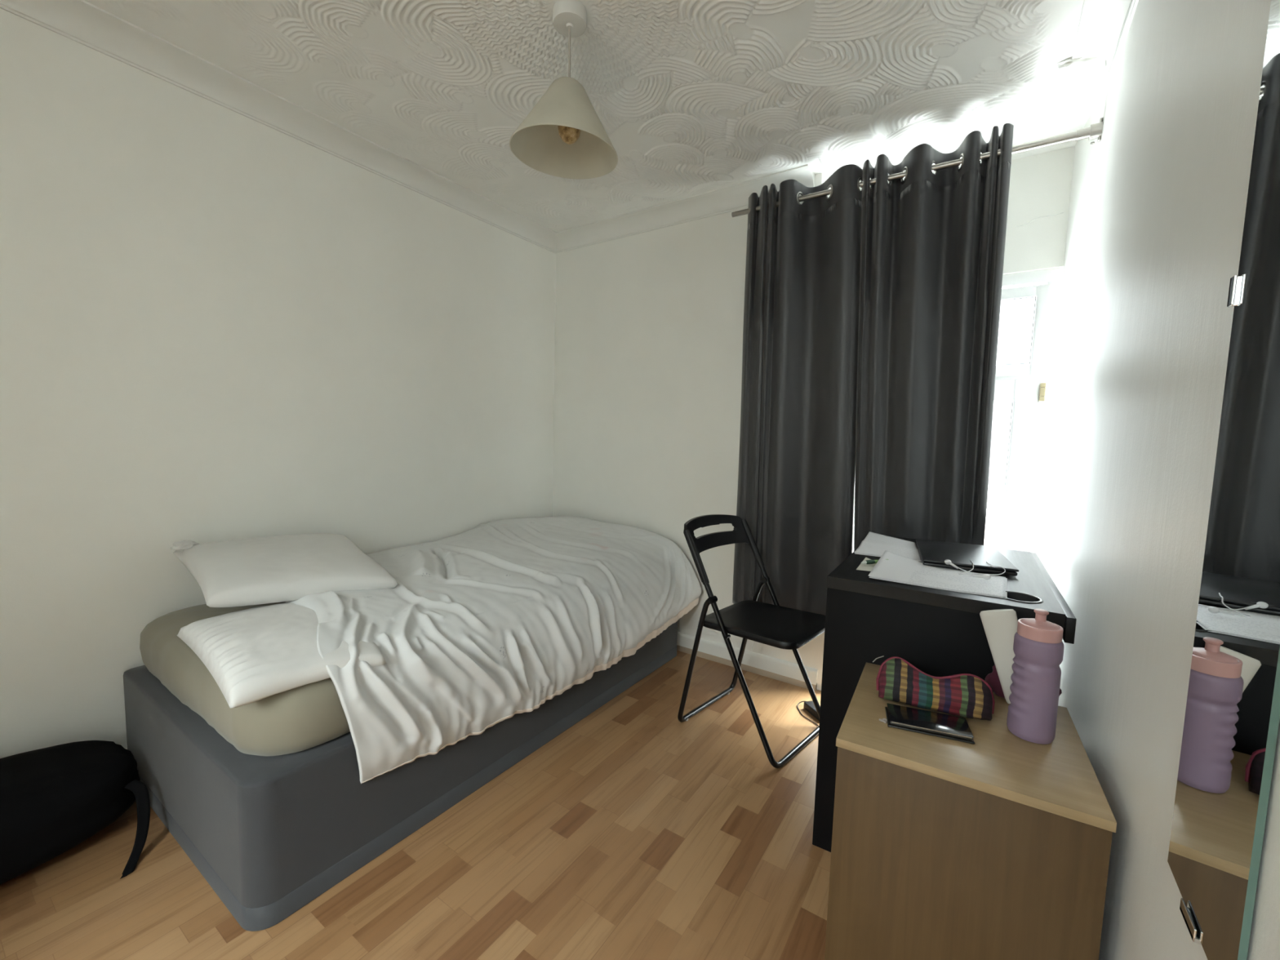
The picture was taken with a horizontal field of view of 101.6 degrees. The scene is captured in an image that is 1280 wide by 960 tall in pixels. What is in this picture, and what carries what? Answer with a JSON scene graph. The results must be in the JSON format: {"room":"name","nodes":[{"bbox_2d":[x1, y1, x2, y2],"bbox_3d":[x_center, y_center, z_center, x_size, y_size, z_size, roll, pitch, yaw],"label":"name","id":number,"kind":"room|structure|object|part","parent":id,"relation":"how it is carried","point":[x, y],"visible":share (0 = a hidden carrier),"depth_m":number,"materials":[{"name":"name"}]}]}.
{"room":"bedroom","nodes":[
{"label":"bedroom","id":0,"kind":"room"},
{"bbox_2d":[0,8,555,758],"bbox_3d":[-1.638,-0.257,1.589,0.120,2.360,4.560,5,6,34],"label":"wall","id":1,"kind":"structure","parent":0,"point":[218,323],"depth_m":1.72,"materials":[{"name":"paint"}]},
{"bbox_2d":[0,0,557,253],"bbox_3d":[-1.592,-1.247,1.335,0.099,0.069,4.100,5,6,34],"label":"trim","id":2,"kind":"structure","parent":1,"relation":"attached to","point":[82,22],"depth_m":1.76,"materials":[{"name":"white paint"}]},
{"bbox_2d":[0,650,831,959],"bbox_3d":[-0.628,1.056,0.998,2.634,0.100,4.560,5,6,34],"label":"floor","id":3,"kind":"structure","parent":0,"point":[636,832],"depth_m":1.31,"materials":[{"name":"laminate"}]},
{"bbox_2d":[0,740,150,884],"bbox_3d":[-1.688,0.844,1.154,0.881,0.245,0.455,-3,7,-43],"label":"backpack","id":4,"kind":"object","parent":3,"relation":"on","point":[53,799],"visible":1,"depth_m":1.31,"materials":[{"name":"black fabric"}]},
{"bbox_2d":[123,601,677,931],"bbox_3d":[-0.702,0.645,2.122,0.939,0.525,1.846,5,6,34],"label":"bed","id":5,"kind":"object","parent":3,"relation":"on","point":[266,797],"visible":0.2,"depth_m":1.28,"materials":[{"name":"grey fabric"}]},
{"bbox_3d":[-0.702,0.474,2.116,0.920,0.184,1.807,5,6,34],"label":"mattress","id":6,"kind":"part","parent":5,"relation":"part of","materials":[{"name":"beige fabric"}]},
{"bbox_2d":[176,602,386,708],"bbox_3d":[-0.911,0.416,1.419,0.527,0.091,0.445,5,6,38],"label":"pillow","id":7,"kind":"object","parent":5,"relation":"on","point":[255,654],"visible":0.77,"depth_m":1.27,"materials":[{"name":"fabric"}]},
{"bbox_2d":[285,515,701,783],"bbox_3d":[-0.596,0.497,2.177,1.052,0.455,1.709,5,6,34],"label":"duvet","id":8,"kind":"object","parent":5,"relation":"on","point":[483,625],"visible":0.95,"depth_m":1.74,"materials":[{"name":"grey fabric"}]},
{"bbox_2d":[169,533,399,607],"bbox_3d":[-1.170,0.271,1.705,0.527,0.149,0.609,-3,7,-44],"label":"pillow","id":9,"kind":"object","parent":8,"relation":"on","point":[281,568],"visible":0.96,"depth_m":1.59,"materials":[{"name":"fabric"}]},
{"bbox_2d":[677,514,825,768],"bbox_3d":[0.433,0.555,1.989,0.499,0.788,0.414,6,7,42],"label":"folding chair","id":10,"kind":"object","parent":3,"relation":"on","point":[775,625],"visible":0.95,"depth_m":1.95,"materials":[{"name":"black metal"}]},
{"bbox_3d":[0.336,0.671,2.086,0.154,0.534,0.405,6,7,42],"label":"leg frame","id":11,"kind":"part","parent":10,"relation":"part of","materials":[{"name":"black metal"}]},
{"bbox_3d":[0.321,0.259,2.075,0.171,0.219,0.414,6,7,43],"label":"backrest","id":12,"kind":"part","parent":10,"relation":"part of","materials":[{"name":"black plastic"}]},
{"bbox_3d":[0.447,0.578,1.979,0.416,0.744,0.406,6,7,42],"label":"leg frame","id":13,"kind":"part","parent":10,"relation":"part of","materials":[{"name":"black metal"}]},
{"bbox_3d":[0.474,0.529,1.951,0.390,0.039,0.372,6,7,42],"label":"seat","id":14,"kind":"part","parent":10,"relation":"part of","materials":[{"name":"black plastic"}]},
{"bbox_2d":[796,700,820,726],"bbox_3d":[0.700,0.934,2.088,0.088,0.029,0.206,0,5,-18],"label":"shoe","id":15,"kind":"object","parent":3,"relation":"on","point":[809,706],"visible":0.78,"depth_m":2.11,"materials":[{"name":"black plastic"}]},
{"bbox_2d":[812,535,1076,852],"bbox_3d":[0.893,0.619,1.591,0.518,0.753,0.786,5,6,32],"label":"writing desk","id":16,"kind":"object","parent":3,"relation":"on","point":[940,633],"visible":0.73,"depth_m":1.31,"materials":[{"name":"black wood"}]},
{"bbox_2d":[856,557,875,571],"bbox_3d":[0.659,0.242,1.496,0.052,0.007,0.157,5,6,34],"label":"paper note","id":17,"kind":"object","parent":16,"relation":"on","point":[868,567],"visible":0.52,"depth_m":1.47,"materials":[{"name":"white paper"}]},
{"bbox_2d":[861,559,888,564],"bbox_3d":[0.671,0.233,1.488,0.094,0.012,0.012,0,5,-17],"label":"ballpoint pen","id":18,"kind":"object","parent":17,"relation":"on","point":[867,562],"visible":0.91,"depth_m":1.48,"materials":[{"name":"green plastic"}]},
{"bbox_2d":[854,545,921,561],"bbox_3d":[0.838,0.224,1.727,0.204,0.011,0.327,5,6,34],"label":"paper sheet","id":19,"kind":"object","parent":16,"relation":"on","point":[916,545],"visible":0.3,"depth_m":1.62,"materials":[{"name":"white paper"}]},
{"bbox_2d":[853,531,921,560],"bbox_3d":[0.839,0.216,1.733,0.204,0.021,0.327,5,6,34],"label":"paper sheet","id":20,"kind":"object","parent":19,"relation":"on","point":[874,544],"visible":0.94,"depth_m":1.73,"materials":[{"name":"white paper"}]},
{"bbox_3d":[0.695,0.656,1.286,0.486,0.720,0.032,5,6,32],"label":"panel","id":21,"kind":"part","parent":16,"relation":"part of","materials":[{"name":"black wood"}]},
{"bbox_2d":[868,576,1007,598],"bbox_3d":[0.791,0.250,1.381,0.300,0.017,0.280,5,6,34],"label":"paper sheet","id":22,"kind":"object","parent":16,"relation":"on","point":[869,576],"visible":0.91,"depth_m":1.29,"materials":[{"name":"white paper"}]},
{"bbox_2d":[868,550,1005,597],"bbox_3d":[0.791,0.244,1.385,0.300,0.025,0.280,5,6,34],"label":"paper sheet","id":23,"kind":"object","parent":22,"relation":"on","point":[898,567],"visible":0.98,"depth_m":1.37,"materials":[{"name":"white paper"}]},
{"bbox_2d":[944,559,1005,579],"bbox_3d":[0.914,0.243,1.411,0.122,0.027,0.146,1,5,-4],"label":"earphones","id":24,"kind":"object","parent":23,"relation":"on","point":[986,576],"visible":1,"depth_m":1.41,"materials":[{"name":"white plastic"}]},
{"bbox_3d":[0.893,0.241,1.429,0.034,0.025,0.144,5,6,34],"label":"cord","id":25,"kind":"part","parent":24,"relation":"part of","materials":[{"name":"white plastic"}]},
{"bbox_3d":[0.929,0.242,1.425,0.091,0.026,0.071,1,5,-4],"label":"cord","id":26,"kind":"part","parent":24,"relation":"part of","materials":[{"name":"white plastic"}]},
{"bbox_2d":[915,538,1018,576],"bbox_3d":[0.984,0.233,1.602,0.228,0.024,0.350,4,5,25],"label":"laptop","id":27,"kind":"object","parent":16,"relation":"on","point":[932,553],"visible":0.98,"depth_m":1.53,"materials":[{"name":"black plastic"}]},
{"bbox_3d":[1.114,0.294,1.429,0.016,0.055,0.786,5,6,32],"label":"rail","id":28,"kind":"part","parent":16,"relation":"part of","materials":[{"name":"black wood"}]},
{"bbox_2d":[824,662,1116,959],"bbox_3d":[0.634,0.759,1.072,0.398,0.548,0.398,4,6,31],"label":"base cabinet","id":29,"kind":"object","parent":3,"relation":"on","point":[997,846],"visible":0.98,"depth_m":0.91,"materials":[{"name":"brown wood"}]},
{"bbox_2d":[879,718,887,723],"bbox_3d":[0.487,0.480,1.041,0.017,0.005,0.015,2,5,-1],"label":"charm","id":30,"kind":"object","parent":29,"relation":"on","point":[883,720],"visible":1,"depth_m":1.04,"materials":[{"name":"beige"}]},
{"bbox_2d":[884,702,974,744],"bbox_3d":[0.568,0.478,1.031,0.147,0.012,0.078,3,5,21],"label":"phone","id":31,"kind":"object","parent":29,"relation":"on","point":[903,717],"visible":1,"depth_m":1.02,"materials":[{"name":"black glass"}]},
{"bbox_2d":[872,655,995,720],"bbox_3d":[0.612,0.432,1.097,0.229,0.091,0.072,4,5,24],"label":"pencil case","id":32,"kind":"object","parent":29,"relation":"on","point":[968,695],"visible":1,"depth_m":1.07,"materials":[{"name":"fabric"}]},
{"bbox_3d":[0.641,0.494,1.050,0.398,0.016,0.398,4,6,31],"label":"panel","id":33,"kind":"part","parent":29,"relation":"part of","materials":[{"name":"brown wood"}]},
{"bbox_2d":[979,608,1017,703],"bbox_3d":[0.797,0.381,1.137,0.108,0.202,0.031,6,7,44],"label":"tube","id":34,"kind":"object","parent":29,"relation":"on","point":[1000,626],"visible":0.68,"depth_m":1.13,"materials":[{"name":"grey plastic"}]},
{"bbox_2d":[985,664,1062,697],"bbox_3d":[0.832,0.439,1.135,0.135,0.088,0.020,4,6,29],"label":"pouch","id":35,"kind":"object","parent":29,"relation":"on","point":[992,679],"visible":0.25,"depth_m":1.16,"materials":[{"name":"red fabric"}]},
{"bbox_2d":[1006,608,1064,744],"bbox_3d":[0.756,0.369,0.998,0.076,0.247,0.076,5,6,34],"label":"water bottle","id":36,"kind":"object","parent":29,"relation":"on","point":[1038,646],"visible":1,"depth_m":0.97,"materials":[{"name":"purple plastic"}]},
{"bbox_3d":[0.759,0.282,0.991,0.069,0.032,0.069,5,6,34],"label":"lid","id":37,"kind":"part","parent":36,"relation":"part of","materials":[{"name":"pink plastic"}]},
{"bbox_3d":[0.759,0.258,0.989,0.023,0.023,0.023,5,6,34],"label":"spout","id":38,"kind":"part","parent":36,"relation":"part of","materials":[{"name":"pink plastic"}]},
{"bbox_2d":[84,0,1110,232],"bbox_3d":[-0.564,-1.293,0.799,2.634,0.184,4.560,5,6,34],"label":"ceiling","id":39,"kind":"structure","parent":0,"point":[691,97],"depth_m":1.62,"materials":[{"name":"paint"}]},
{"bbox_2d":[509,0,617,179],"bbox_3d":[-0.202,-1.065,1.413,0.292,0.369,0.293,5,6,34],"label":"pendant lamp","id":40,"kind":"object","parent":39,"relation":"hanging from","point":[563,135],"visible":1,"depth_m":1.41,"materials":[{"name":"white plastic"}]},
{"bbox_3d":[-0.199,-0.980,1.417,0.293,0.181,0.293,9,8,33],"label":"lamp shade","id":41,"kind":"part","parent":40,"relation":"part of","materials":[{"name":"beige fabric"}]},
{"bbox_3d":[-0.191,-0.967,1.413,0.062,0.108,0.062,5,6,34],"label":"bulb","id":42,"kind":"part","parent":40,"relation":"part of","materials":[{"name":"glass"}]},
{"bbox_3d":[-0.189,-1.129,1.401,0.008,0.160,0.006,5,6,34],"label":"cord","id":43,"kind":"part","parent":40,"relation":"part of","materials":[{"name":"beige plastic"}]},
{"bbox_2d":[552,146,1075,690],"bbox_3d":[0.571,-0.283,2.613,2.414,2.360,0.400,5,6,34],"label":"wall","id":44,"kind":"structure","parent":0,"point":[648,347],"depth_m":2.67,"materials":[{"name":"paint"}]},
{"bbox_2d":[555,164,814,253],"bbox_3d":[0.096,-1.308,2.597,1.502,0.069,0.099,5,6,34],"label":"trim","id":45,"kind":"structure","parent":44,"relation":"attached to","point":[735,197],"depth_m":2.55,"materials":[{"name":"white paint"}]},
{"bbox_2d":[676,644,817,691],"bbox_3d":[0.111,0.860,2.775,1.631,0.030,0.022,5,6,34],"label":"trim","id":46,"kind":"structure","parent":44,"relation":"attached to","point":[749,668],"depth_m":2.47,"materials":[{"name":"beige wood"}]},
{"bbox_2d":[676,631,817,688],"bbox_3d":[0.114,0.823,2.774,1.630,0.080,0.016,5,6,34],"label":"baseboard","id":47,"kind":"structure","parent":44,"relation":"attached to","point":[787,668],"depth_m":2.47,"materials":[{"name":"white"}]},
{"bbox_2d":[852,267,1063,553],"bbox_3d":[1.281,0.027,2.300,0.783,1.745,0.120,5,6,34],"label":"window","id":48,"kind":"structure","parent":44,"relation":"in","point":[1028,386],"depth_m":2.09,"materials":[{"name":"white plastic"}]},
{"bbox_3d":[1.298,0.017,2.324,0.783,1.730,0.060,5,6,34],"label":"frame","id":49,"kind":"part","parent":48,"relation":"part of","materials":[{"name":"white plastic"}]},
{"bbox_2d":[1015,211,1063,226],"bbox_3d":[1.543,-1.007,2.018,0.146,0.029,0.005,5,6,34],"label":"trim","id":50,"kind":"structure","parent":44,"relation":"attached to","point":[1063,211],"depth_m":2.02,"materials":[{"name":"paint"}]},
{"bbox_2d":[1036,0,1279,959],"bbox_3d":[0.480,-0.085,0.239,0.152,2.360,4.460,5,6,34],"label":"wall","id":51,"kind":"structure","parent":0,"point":[1157,211],"depth_m":0.85,"materials":[{"name":"paint"}]},
{"bbox_2d":[731,117,1102,217],"bbox_3d":[0.911,-1.117,1.942,1.221,0.070,0.042,5,6,34],"label":"rail","id":52,"kind":"object","parent":51,"relation":"attached to","point":[1095,131],"visible":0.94,"depth_m":1.71,"materials":[{"name":"silver metal"}]},
{"bbox_2d":[732,164,862,615],"bbox_3d":[0.651,-0.307,2.168,0.519,1.784,0.116,5,6,34],"label":"curtain","id":53,"kind":"object","parent":52,"relation":"hanging from","point":[797,454],"visible":0.88,"depth_m":2.16,"materials":[{"name":"grey fabric"}]},
{"bbox_2d":[853,123,1013,551],"bbox_3d":[1.017,-0.289,1.922,0.491,1.771,0.122,5,6,34],"label":"curtain","id":54,"kind":"object","parent":52,"relation":"hanging from","point":[932,246],"visible":0.84,"depth_m":1.89,"materials":[{"name":"grey fabric"}]},
{"bbox_2d":[1057,56,1102,69],"bbox_3d":[1.281,-1.215,1.503,0.132,0.031,0.046,5,6,34],"label":"trim","id":55,"kind":"structure","parent":51,"relation":"attached to","point":[1067,64],"depth_m":1.51,"materials":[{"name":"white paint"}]},
{"bbox_2d":[1085,58,1106,77],"bbox_3d":[1.332,-1.212,1.523,0.048,0.028,0.120,5,6,34],"label":"trim","id":56,"kind":"structure","parent":51,"relation":"attached to","point":[1095,68],"depth_m":1.52,"materials":[{"name":"white paint"}]},
{"bbox_2d":[1071,0,1138,71],"bbox_3d":[0.238,-1.077,-0.081,0.099,0.069,3.770,5,6,34],"label":"trim","id":57,"kind":"structure","parent":51,"relation":"attached to","point":[1101,22],"depth_m":1.37,"materials":[{"name":"white paint"}]},
{"bbox_2d":[1108,0,1133,71],"bbox_3d":[1.224,-1.133,1.329,0.005,0.005,0.310,5,6,34],"label":"trim","id":58,"kind":"structure","parent":51,"relation":"attached to","point":[1131,0],"depth_m":1.33,"materials":[{"name":"grey paint"}]},
{"bbox_2d":[1167,0,1279,959],"bbox_3d":[0.597,-0.234,0.484,0.010,1.416,0.210,5,6,34],"label":"wall mirror","id":59,"kind":"object","parent":51,"relation":"attached to","point":[1232,717],"visible":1,"depth_m":0.51,"materials":[{"name":"green glass"}]},
{"label":"outside","id":60,"kind":"structure","parent":0,"visible":0},
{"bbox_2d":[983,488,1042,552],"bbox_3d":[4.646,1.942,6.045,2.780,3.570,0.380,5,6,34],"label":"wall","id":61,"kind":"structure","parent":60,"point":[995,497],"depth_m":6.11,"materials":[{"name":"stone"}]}
]}

